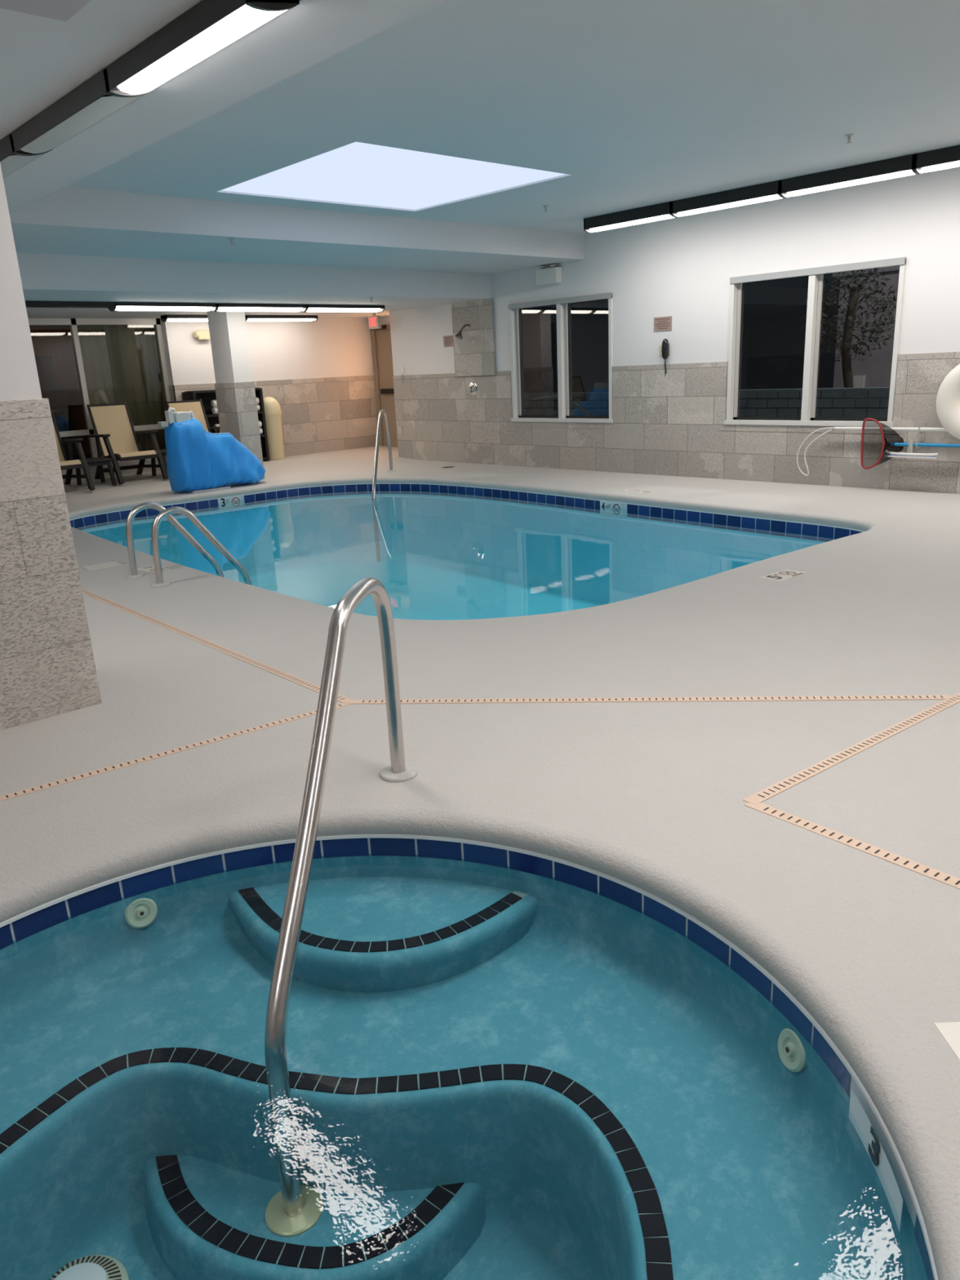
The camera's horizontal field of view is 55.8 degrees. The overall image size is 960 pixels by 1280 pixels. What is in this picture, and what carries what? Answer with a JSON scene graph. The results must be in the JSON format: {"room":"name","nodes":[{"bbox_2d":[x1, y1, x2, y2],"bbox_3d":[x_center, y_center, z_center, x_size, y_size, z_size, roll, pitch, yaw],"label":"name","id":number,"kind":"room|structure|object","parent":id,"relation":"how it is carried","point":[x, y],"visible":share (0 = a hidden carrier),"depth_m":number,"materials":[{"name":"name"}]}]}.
{"room":"indoor swimming pool","nodes":[
{"label":"indoor swimming pool","id":0,"kind":"room"},
{"bbox_2d":[0,163,102,730],"bbox_3d":[-2.492,-0.809,3.235,1.619,2.535,0.661,-17,22,-40],"label":"wall pillar","id":1,"kind":"structure","parent":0,"point":[47,665],"depth_m":3.58,"materials":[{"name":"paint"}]},
{"bbox_2d":[29,324,165,458],"bbox_3d":[-5.752,-3.723,13.323,6.600,2.610,1.900,-17,22,-40],"label":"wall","id":2,"kind":"structure","parent":0,"point":[55,341],"depth_m":13.81,"materials":[{"name":"clear glass"}]},
{"bbox_2d":[35,355,79,459],"bbox_3d":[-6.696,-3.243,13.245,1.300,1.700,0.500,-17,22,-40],"label":"television","id":3,"kind":"object","parent":2,"relation":"on","point":[45,364],"visible":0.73,"depth_m":13.33,"materials":[{"name":"black"}]},
{"bbox_2d":[55,420,79,460],"bbox_3d":[-6.077,-2.660,12.825,0.600,0.830,0.450,-17,22,-40],"label":"armchair","id":4,"kind":"object","parent":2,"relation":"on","point":[60,425],"visible":0.07,"depth_m":12.85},
{"bbox_2d":[76,324,165,451],"bbox_3d":[-5.065,-3.591,12.930,1.080,2.400,0.040,-17,22,-40],"label":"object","id":5,"kind":"structure","parent":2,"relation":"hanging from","point":[120,362],"depth_m":12.89,"materials":[{"name":"glass"}]},
{"bbox_2d":[61,317,380,481],"bbox_3d":[-6.440,-3.026,11.318,12.900,2.470,0.364,-17,22,-40],"label":"wall","id":6,"kind":"structure","parent":0,"point":[320,373],"depth_m":14.34,"materials":[{"name":"paint"}]},
{"bbox_2d":[27,318,170,462],"bbox_3d":[-5.381,-3.350,12.281,2.435,1.900,0.080,-17,22,-40],"label":"window","id":7,"kind":"structure","parent":6,"relation":"in","point":[73,322],"depth_m":12.33,"materials":[{"name":"grey metal"}]},
{"bbox_2d":[192,330,210,340],"bbox_3d":[-3.989,-4.375,13.004,0.254,0.130,0.112,-17,22,-40],"label":"emergency light","id":8,"kind":"object","parent":6,"relation":"attached to","point":[198,335],"visible":0.91,"depth_m":12.97,"materials":[{"name":"beige plastic"}]},
{"bbox_2d":[206,311,265,479],"bbox_3d":[-3.223,-3.212,11.954,0.290,2.170,0.530,-17,22,-40],"label":"wall column","id":9,"kind":"structure","parent":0,"point":[235,393],"depth_m":11.75,"materials":[{"name":"paint"}]},
{"bbox_2d":[380,315,390,324],"bbox_3d":[-1.235,-4.313,14.787,0.160,2.470,1.350,-17,22,-40],"label":"wall","id":10,"kind":"structure","parent":0,"point":[384,320],"depth_m":14.70,"materials":[{"name":"paint"}]},
{"bbox_2d":[369,324,397,447],"bbox_3d":[-1.394,-4.130,14.862,0.140,1.990,1.066,-17,22,-40],"label":"door","id":11,"kind":"structure","parent":10,"relation":"in","point":[381,344],"depth_m":15.04,"materials":[{"name":"beige wood"}]},
{"bbox_2d":[0,445,959,1279],"bbox_3d":[-1.033,-0.402,5.982,12.760,0.174,16.450,-17,22,-40],"label":"floor","id":12,"kind":"structure","parent":0,"point":[649,797],"depth_m":3.28,"materials":[{"name":"white concrete"}]},
{"bbox_2d":[49,408,95,490],"bbox_3d":[-5.337,-2.334,11.210,0.725,1.006,0.906,-17,22,-40],"label":"lounge chair","id":13,"kind":"object","parent":12,"relation":"on","point":[69,464],"visible":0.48,"depth_m":11.31,"materials":[{"name":"brown plastic"}]},
{"bbox_2d":[73,457,116,488],"bbox_3d":[-4.958,-2.153,11.668,0.360,0.348,0.429,-17,22,-40],"label":"side table","id":14,"kind":"object","parent":12,"relation":"on","point":[100,462],"visible":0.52,"depth_m":11.63,"materials":[{"name":"brown plastic"}]},
{"bbox_2d":[80,559,127,571],"bbox_3d":[-2.854,-0.568,6.857,0.304,0.004,0.291,-17,22,-40],"label":"skimmer cover","id":15,"kind":"object","parent":12,"relation":"on","point":[110,564],"visible":1,"depth_m":6.83,"materials":[{"name":"white plastic"}]},
{"bbox_2d":[86,402,168,484],"bbox_3d":[-4.706,-2.622,12.023,0.725,1.006,0.906,-17,22,-40],"label":"lounge chair","id":16,"kind":"object","parent":12,"relation":"on","point":[116,438],"visible":0.88,"depth_m":12.14,"materials":[{"name":"beige fabric"}]},
{"bbox_2d":[137,565,172,573],"bbox_3d":[-2.388,-0.518,6.620,0.270,0.003,0.140,11,22,39],"label":"depth marker","id":17,"kind":"object","parent":12,"relation":"on","point":[150,568],"depth_m":6.62,"materials":[{"name":"white tile"}]},
{"bbox_2d":[151,448,167,475],"bbox_3d":[-4.239,-2.416,12.359,0.360,0.348,0.429,-17,22,-40],"label":"side table","id":18,"kind":"object","parent":12,"relation":"on","point":[163,453],"visible":0.24,"depth_m":12.34,"materials":[{"name":"brown plastic"}]},
{"bbox_2d":[125,502,224,578],"bbox_3d":[-2.203,-0.372,6.626,0.736,1.304,0.124,-17,22,-40],"label":"ladder rail","id":19,"kind":"object","parent":12,"relation":"attached to","point":[134,574],"visible":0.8,"depth_m":6.36,"materials":[{"name":"metal"}]},
{"bbox_2d":[0,702,352,801],"bbox_3d":[-1.979,0.625,2.750,3.580,0.003,0.042,-14,20,-34],"label":"drain","id":20,"kind":"object","parent":12,"relation":"on","point":[65,780],"visible":0.91,"depth_m":3.29,"materials":[{"name":"brown"}]},
{"bbox_2d":[164,399,220,433],"bbox_3d":[-3.825,-2.789,12.486,0.725,1.006,0.906,-17,22,-40],"label":"lounge chair","id":21,"kind":"object","parent":12,"relation":"on","point":[197,406],"visible":0.12,"depth_m":12.73,"materials":[{"name":"beige fabric"}]},
{"bbox_2d":[151,506,252,587],"bbox_3d":[-1.917,-0.296,6.327,0.736,1.304,0.124,-17,22,-40],"label":"ladder rail","id":22,"kind":"object","parent":12,"relation":"attached to","point":[156,523],"visible":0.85,"depth_m":6.07,"materials":[{"name":"metal"}]},
{"bbox_2d":[157,407,266,493],"bbox_3d":[-3.326,-2.402,11.278,1.335,1.020,0.497,-17,22,-40],"label":"lift","id":23,"kind":"object","parent":12,"relation":"on","point":[198,460],"visible":1,"depth_m":11.01,"materials":[{"name":"blue fabric"}]},
{"bbox_2d":[81,588,351,703],"bbox_3d":[-1.978,-0.142,5.303,0.046,0.004,4.326,-17,22,-39],"label":"drain","id":24,"kind":"object","parent":12,"relation":"on","point":[265,667],"visible":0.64,"depth_m":4.58,"materials":[{"name":"brown"}]},
{"bbox_2d":[182,387,270,461],"bbox_3d":[-3.735,-3.139,13.365,1.100,1.074,0.365,-17,22,-40],"label":"towel shelf","id":25,"kind":"object","parent":12,"relation":"on","point":[206,396],"visible":0.3,"depth_m":13.36,"materials":[{"name":"black"}]},
{"bbox_2d":[211,407,217,414],"bbox_3d":[-3.733,-3.332,13.139,0.300,0.098,0.100,-17,22,-40],"label":"rolled towel","id":26,"kind":"object","parent":25,"relation":"on","point":[215,411],"visible":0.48,"depth_m":13.03,"materials":[{"name":"white fabric"}]},
{"bbox_2d":[210,400,217,407],"bbox_3d":[-3.737,-3.429,13.110,0.300,0.098,0.100,-17,22,-40],"label":"rolled towel","id":27,"kind":"object","parent":26,"relation":"on","point":[213,402],"visible":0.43,"depth_m":13.01,"materials":[{"name":"white fabric"}]},
{"bbox_2d":[263,396,284,460],"bbox_3d":[-3.179,-3.235,13.849,0.340,0.930,0.340,-17,22,-40],"label":"waste bin","id":28,"kind":"object","parent":12,"relation":"on","point":[273,411],"visible":0.83,"depth_m":13.73,"materials":[{"name":"beige plastic"}]},
{"bbox_2d":[372,408,395,562],"bbox_3d":[-1.222,-2.042,11.610,0.124,1.747,1.802,-2,17,1],"label":"pool handrail","id":29,"kind":"object","parent":12,"relation":"on","point":[379,423],"visible":1,"depth_m":11.07,"materials":[{"name":"metal"}]},
{"bbox_2d":[440,466,455,468],"bbox_3d":[-0.440,-2.393,12.554,0.200,0.006,0.200,-17,22,-40],"label":"drain cover","id":30,"kind":"object","parent":12,"relation":"on","point":[446,467],"visible":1,"depth_m":12.54,"materials":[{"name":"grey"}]},
{"bbox_2d":[70,483,863,620],"bbox_3d":[-0.735,-0.581,8.611,4.586,1.030,7.380,-17,22,-40],"label":"swimming pool","id":31,"kind":"object","parent":12,"relation":"in","point":[447,552],"visible":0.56,"depth_m":10.59,"materials":[{"name":"liquid"}]},
{"bbox_2d":[0,834,937,1279],"bbox_3d":[-0.393,1.254,1.802,2.371,0.661,2.371,-17,22,-40],"label":"hot tub","id":32,"kind":"object","parent":12,"relation":"in","point":[504,1062],"visible":0.97,"depth_m":2.22,"materials":[{"name":"liquid"}]},
{"bbox_2d":[264,577,417,1236],"bbox_3d":[-0.377,0.562,2.503,0.138,1.322,1.272,0,17,10],"label":"handrail","id":33,"kind":"object","parent":32,"relation":"attached to","point":[293,1211],"visible":1,"depth_m":2.18,"materials":[{"name":"metal"}]},
{"bbox_2d":[622,489,653,493],"bbox_3d":[1.647,-1.544,9.405,0.320,0.003,0.130,12,22,40],"label":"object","id":34,"kind":"structure","parent":12,"relation":"on","point":[629,491],"depth_m":9.39,"materials":[{"name":"white tile"}]},
{"bbox_2d":[347,694,953,704],"bbox_3d":[0.640,0.238,3.623,2.377,0.004,0.042,-1,17,6],"label":"drain","id":35,"kind":"object","parent":12,"relation":"on","point":[922,696],"visible":0.97,"depth_m":3.61,"materials":[{"name":"brown"}]},
{"bbox_2d":[759,569,806,581],"bbox_3d":[1.861,-0.398,5.555,0.285,0.003,0.150,-15,21,-36],"label":"depth marker","id":36,"kind":"object","parent":12,"relation":"on","point":[784,575],"depth_m":5.55,"materials":[{"name":"white tile"}]},
{"bbox_2d":[742,692,959,804],"bbox_3d":[2.388,0.078,3.885,3.966,0.004,0.046,-15,21,-35],"label":"drain","id":37,"kind":"object","parent":12,"relation":"on","point":[790,781],"visible":1,"depth_m":3.05,"materials":[{"name":"brown plastic"}]},
{"bbox_2d":[744,802,959,888],"bbox_3d":[1.707,0.768,1.695,0.046,0.003,2.814,-16,21,-37],"label":"drain","id":38,"kind":"object","parent":12,"relation":"on","point":[946,878],"visible":1,"depth_m":2.48,"materials":[{"name":"brown plastic"}]},
{"bbox_2d":[933,1022,959,1060],"bbox_3d":[0.986,0.808,1.674,0.150,0.002,0.300,-2,17,1],"label":"depth marker","id":39,"kind":"object","parent":12,"relation":"on","point":[950,1031],"depth_m":1.79,"materials":[{"name":"white tile"}]},
{"bbox_2d":[0,0,959,318],"bbox_3d":[-1.092,-3.114,5.199,13.300,1.330,16.800,-17,22,-40],"label":"ceiling","id":40,"kind":"structure","parent":0,"point":[643,103],"depth_m":5.50,"materials":[{"name":"paint"}]},
{"bbox_2d":[0,133,48,177],"bbox_3d":[-2.670,-2.604,5.005,0.190,0.091,1.195,-17,22,-40],"label":"ceiling light","id":41,"kind":"object","parent":40,"relation":"attached to","point":[11,162],"visible":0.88,"depth_m":4.67,"materials":[{"name":"black"}]},
{"bbox_2d":[0,153,44,177],"bbox_3d":[-2.669,-2.582,5.011,0.182,0.035,1.151,-17,22,-40],"label":"diffuser","id":42,"kind":"object","parent":41,"relation":"attached to","point":[10,162],"depth_m":4.73,"materials":[{"name":"grey plastic"}]},
{"bbox_2d":[25,301,115,307],"bbox_3d":[-4.521,-3.536,9.552,1.270,0.047,0.200,-17,22,-40],"label":"ceiling light","id":43,"kind":"object","parent":40,"relation":"attached to","point":[28,304],"visible":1,"depth_m":9.59,"materials":[{"name":"black metal"}]},
{"bbox_2d":[10,69,147,155],"bbox_3d":[-1.850,-2.386,4.149,0.190,0.091,1.215,-17,22,-40],"label":"ceiling light","id":44,"kind":"object","parent":40,"relation":"attached to","point":[90,103],"visible":0.93,"depth_m":4.06,"materials":[{"name":"black"}]},
{"bbox_2d":[20,95,142,153],"bbox_3d":[-1.849,-2.364,4.155,0.182,0.035,1.171,-17,22,-40],"label":"diffuser","id":45,"kind":"object","parent":44,"relation":"attached to","point":[81,113],"depth_m":4.09,"materials":[{"name":"grey plastic"}]},
{"bbox_2d":[107,302,217,311],"bbox_3d":[-3.609,-3.800,10.358,1.220,0.088,0.200,-17,22,-40],"label":"ceiling light","id":46,"kind":"object","parent":40,"relation":"attached to","point":[119,306],"visible":0.96,"depth_m":10.27,"materials":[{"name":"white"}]},
{"bbox_2d":[115,306,212,311],"bbox_3d":[-3.608,-3.784,10.363,1.176,0.041,0.192,-17,22,-40],"label":"diffuser","id":47,"kind":"object","parent":46,"relation":"attached to","point":[117,308],"depth_m":10.29,"materials":[{"name":"white plastic"}]},
{"bbox_2d":[104,0,299,96],"bbox_3d":[-1.049,-2.172,3.312,0.190,0.091,1.140,-17,22,-40],"label":"ceiling light","id":48,"kind":"object","parent":40,"relation":"attached to","point":[210,26],"visible":1,"depth_m":3.22,"materials":[{"name":"black"}]},
{"bbox_2d":[160,315,246,322],"bbox_3d":[-3.818,-4.457,12.573,1.200,0.085,0.170,-17,22,-40],"label":"ceiling light","id":49,"kind":"object","parent":40,"relation":"attached to","point":[164,318],"visible":0.55,"depth_m":12.31,"materials":[{"name":"black"}]},
{"bbox_2d":[166,318,208,321],"bbox_3d":[-3.817,-4.439,12.578,1.156,0.035,0.163,-17,22,-40],"label":"diffuser","id":50,"kind":"object","parent":49,"relation":"attached to","point":[167,319],"depth_m":12.35,"materials":[{"name":"white plastic"}]},
{"bbox_2d":[228,238,235,245],"bbox_3d":[-2.158,-3.467,7.890,0.064,0.053,0.064,-17,22,-40],"label":"sprinkler head","id":51,"kind":"object","parent":40,"relation":"attached to","point":[231,239],"visible":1,"depth_m":7.88},
{"bbox_2d":[215,303,306,312],"bbox_3d":[-2.709,-4.079,11.148,1.240,0.088,0.200,-17,22,-40],"label":"ceiling light","id":52,"kind":"object","parent":40,"relation":"attached to","point":[220,307],"visible":0.91,"depth_m":11.07,"materials":[{"name":"black"}]},
{"bbox_2d":[217,306,302,311],"bbox_3d":[-2.708,-4.063,11.153,1.196,0.041,0.192,-17,22,-40],"label":"diffuser","id":53,"kind":"object","parent":52,"relation":"attached to","point":[219,308],"depth_m":11.08,"materials":[{"name":"white plastic"}]},
{"bbox_2d":[245,315,318,321],"bbox_3d":[-2.940,-4.730,13.344,1.200,0.085,0.170,-17,22,-40],"label":"ceiling light","id":54,"kind":"object","parent":40,"relation":"attached to","point":[249,317],"visible":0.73,"depth_m":13.29,"materials":[{"name":"black"}]},
{"bbox_2d":[246,318,314,321],"bbox_3d":[-2.939,-4.712,13.350,1.156,0.035,0.163,-17,22,-40],"label":"diffuser","id":55,"kind":"object","parent":54,"relation":"attached to","point":[247,319],"depth_m":13.29,"materials":[{"name":"white plastic"}]},
{"bbox_2d":[304,304,384,312],"bbox_3d":[-1.805,-4.360,11.942,1.230,0.088,0.200,-17,22,-40],"label":"ceiling light","id":56,"kind":"object","parent":40,"relation":"attached to","point":[310,308],"visible":0.88,"depth_m":11.87,"materials":[{"name":"black"}]},
{"bbox_2d":[306,307,380,312],"bbox_3d":[-1.804,-4.344,11.947,1.186,0.041,0.192,-17,22,-40],"label":"diffuser","id":57,"kind":"object","parent":56,"relation":"attached to","point":[308,309],"depth_m":11.90,"materials":[{"name":"white plastic"}]},
{"bbox_2d":[368,312,381,329],"bbox_3d":[-1.576,-4.768,13.518,0.063,0.240,0.235,-17,22,-40],"label":"exit sign","id":58,"kind":"object","parent":40,"relation":"hanging from","point":[374,322],"visible":0.98,"depth_m":13.48,"materials":[{"name":"red plastic"}]},
{"bbox_2d":[217,142,571,211],"bbox_3d":[-0.691,-3.686,7.278,2.120,0.035,1.925,-17,22,-40],"label":"skylight","id":59,"kind":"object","parent":40,"relation":"attached to","point":[356,173],"depth_m":7.21,"materials":[{"name":"white glass"}]},
{"bbox_2d":[542,204,548,212],"bbox_3d":[0.626,-4.109,8.632,0.064,0.053,0.064,-17,22,-40],"label":"sprinkler head","id":60,"kind":"object","parent":40,"relation":"attached to","point":[544,206],"visible":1,"depth_m":8.62},
{"bbox_2d":[583,201,676,233],"bbox_3d":[1.538,-4.273,9.186,0.200,0.134,1.105,-17,22,-40],"label":"ceiling light","id":61,"kind":"object","parent":40,"relation":"attached to","point":[660,211],"visible":0.95,"depth_m":9.11,"materials":[{"name":"black metal"}]},
{"bbox_2d":[589,214,674,231],"bbox_3d":[1.540,-4.224,9.200,0.192,0.019,1.061,-17,22,-40],"label":"diffuser","id":62,"kind":"object","parent":61,"relation":"attached to","point":[643,219],"depth_m":9.14,"materials":[{"name":"white plastic"}]},
{"bbox_2d":[671,180,784,217],"bbox_3d":[2.303,-4.069,8.387,0.200,0.134,1.145,-17,22,-40],"label":"ceiling light","id":63,"kind":"object","parent":40,"relation":"attached to","point":[770,191],"visible":0.93,"depth_m":8.30,"materials":[{"name":"black"}]},
{"bbox_2d":[676,195,782,216],"bbox_3d":[2.305,-4.021,8.401,0.192,0.019,1.101,-17,22,-40],"label":"diffuser","id":64,"kind":"object","parent":63,"relation":"attached to","point":[750,199],"depth_m":8.35,"materials":[{"name":"white plastic"}]},
{"bbox_2d":[779,154,919,198],"bbox_3d":[3.084,-3.861,7.572,0.200,0.134,1.150,-17,22,-40],"label":"ceiling light","id":65,"kind":"object","parent":40,"relation":"attached to","point":[900,166],"visible":0.91,"depth_m":7.49,"materials":[{"name":"black"}]},
{"bbox_2d":[786,170,915,196],"bbox_3d":[3.086,-3.813,7.586,0.192,0.019,1.106,-17,22,-40],"label":"diffuser","id":66,"kind":"object","parent":65,"relation":"attached to","point":[882,175],"depth_m":7.52,"materials":[{"name":"white plastic"}]},
{"bbox_2d":[844,133,854,143],"bbox_3d":[2.598,-3.525,6.376,0.064,0.053,0.064,-17,22,-40],"label":"sprinkler head","id":67,"kind":"object","parent":40,"relation":"attached to","point":[848,135],"visible":1,"depth_m":6.37},
{"bbox_2d":[913,145,959,174],"bbox_3d":[3.864,-3.653,6.756,0.200,0.134,1.145,-17,22,-40],"label":"ceiling light","id":68,"kind":"object","parent":40,"relation":"attached to","point":[946,157],"visible":1,"depth_m":6.99,"materials":[{"name":"black"}]},
{"bbox_2d":[921,160,959,172],"bbox_3d":[3.866,-3.605,6.771,0.192,0.019,1.101,-17,22,-40],"label":"diffuser","id":69,"kind":"object","parent":68,"relation":"attached to","point":[934,166],"depth_m":7.00,"materials":[{"name":"white plastic"}]},
{"bbox_2d":[389,167,959,493],"bbox_3d":[3.936,-3.052,8.798,0.865,3.070,14.650,-17,22,-40],"label":"wall","id":70,"kind":"structure","parent":0,"point":[671,423],"depth_m":9.93,"materials":[{"name":"paint"}]},
{"bbox_2d":[397,426,403,435],"bbox_3d":[-1.229,-3.234,13.977,0.017,0.130,0.100,-17,22,-40],"label":"outlet cover","id":71,"kind":"object","parent":70,"relation":"attached to","point":[399,428],"visible":1,"depth_m":13.96,"materials":[{"name":"white plastic"}]},
{"bbox_2d":[443,335,453,346],"bbox_3d":[-0.445,-4.209,12.766,0.008,0.150,0.205,-17,22,-40],"label":"wall sign","id":72,"kind":"object","parent":70,"relation":"attached to","point":[447,340],"visible":1,"depth_m":12.76,"materials":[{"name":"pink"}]},
{"bbox_2d":[454,323,471,339],"bbox_3d":[-0.243,-4.191,12.305,0.228,0.208,0.110,-17,22,-40],"label":"shower","id":73,"kind":"object","parent":70,"relation":"attached to","point":[459,335],"visible":1,"depth_m":12.28,"materials":[{"name":"silver metal"}]},
{"bbox_2d":[466,382,477,395],"bbox_3d":[-0.119,-3.490,12.582,0.067,0.176,0.176,-17,22,-40],"label":"shower valve","id":74,"kind":"object","parent":70,"relation":"attached to","point":[473,388],"visible":1,"depth_m":12.57,"materials":[{"name":"silver metal"}]},
{"bbox_2d":[535,263,561,285],"bbox_3d":[0.841,-4.490,11.127,0.104,0.224,0.350,-17,22,-40],"label":"emergency light","id":75,"kind":"object","parent":70,"relation":"attached to","point":[553,275],"visible":1,"depth_m":11.07,"materials":[{"name":"white plastic"}]},
{"bbox_2d":[507,292,613,422],"bbox_3d":[1.045,-3.512,11.425,0.190,1.482,1.740,-17,22,-40],"label":"window","id":76,"kind":"structure","parent":70,"relation":"in","point":[540,351],"depth_m":11.40,"materials":[{"name":"white"}]},
{"bbox_2d":[653,315,671,331],"bbox_3d":[2.050,-3.544,10.161,0.008,0.150,0.240,-17,22,-40],"label":"wall sign","id":77,"kind":"object","parent":70,"relation":"attached to","point":[661,323],"visible":1,"depth_m":10.16,"materials":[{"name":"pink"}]},
{"bbox_2d":[661,338,669,373],"bbox_3d":[2.082,-3.186,10.188,0.086,0.381,0.076,-17,22,-40],"label":"wall phone","id":78,"kind":"object","parent":70,"relation":"attached to","point":[665,345],"visible":1,"depth_m":10.14,"materials":[{"name":"black plastic"}]},
{"bbox_2d":[724,257,906,426],"bbox_3d":[3.312,-2.913,9.056,0.190,1.492,1.835,-17,22,-40],"label":"window","id":79,"kind":"structure","parent":70,"relation":"in","point":[773,331],"depth_m":9.01,"materials":[{"name":"white"}]},
{"bbox_2d":[915,422,925,448],"bbox_3d":[4.057,-1.881,8.354,0.125,0.226,0.036,-17,22,-40],"label":"hook","id":80,"kind":"object","parent":70,"relation":"attached to","point":[923,424],"visible":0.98,"depth_m":8.37,"materials":[{"name":"grey"}]},
{"bbox_2d":[796,426,946,475],"bbox_3d":[4.166,-1.690,8.290,0.033,0.508,2.722,-17,22,-40],"label":"pole","id":81,"kind":"object","parent":80,"relation":"hanging from","point":[895,428],"visible":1,"depth_m":8.80,"materials":[{"name":"white plastic"}]},
{"bbox_2d":[860,417,903,469],"bbox_3d":[3.801,-1.852,8.554,0.375,0.478,0.115,3,18,20],"label":"net","id":82,"kind":"object","parent":81,"relation":"attached to","point":[878,440],"visible":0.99,"depth_m":8.59,"materials":[{"name":"red"}]},
{"bbox_2d":[894,442,959,447],"bbox_3d":[4.466,-1.691,7.918,0.031,0.041,1.785,-17,22,-40],"label":"pole","id":83,"kind":"object","parent":70,"relation":"attached to","point":[898,444],"visible":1,"depth_m":8.27,"materials":[{"name":"blue metal"}]},
{"bbox_2d":[888,440,937,458],"bbox_3d":[4.000,-1.770,8.399,0.054,0.156,0.486,-17,22,-40],"label":"brush","id":84,"kind":"object","parent":83,"relation":"hanging from","point":[910,455],"visible":1,"depth_m":8.39,"materials":[{"name":"white plastic"}]},
{"bbox_2d":[906,440,914,453],"bbox_3d":[3.994,-1.792,8.408,0.042,0.120,0.049,-17,22,-40],"label":"socket","id":85,"kind":"object","parent":84,"relation":"attached to","point":[909,450],"depth_m":8.39,"materials":[{"name":"grey plastic"}]},
{"bbox_2d":[936,364,959,439],"bbox_3d":[4.369,-2.096,7.915,0.138,0.736,0.736,-17,22,-40],"label":"buoy","id":86,"kind":"object","parent":70,"relation":"hanging from","point":[948,398],"visible":1,"depth_m":8.04,"materials":[{"name":"beige plastic"}]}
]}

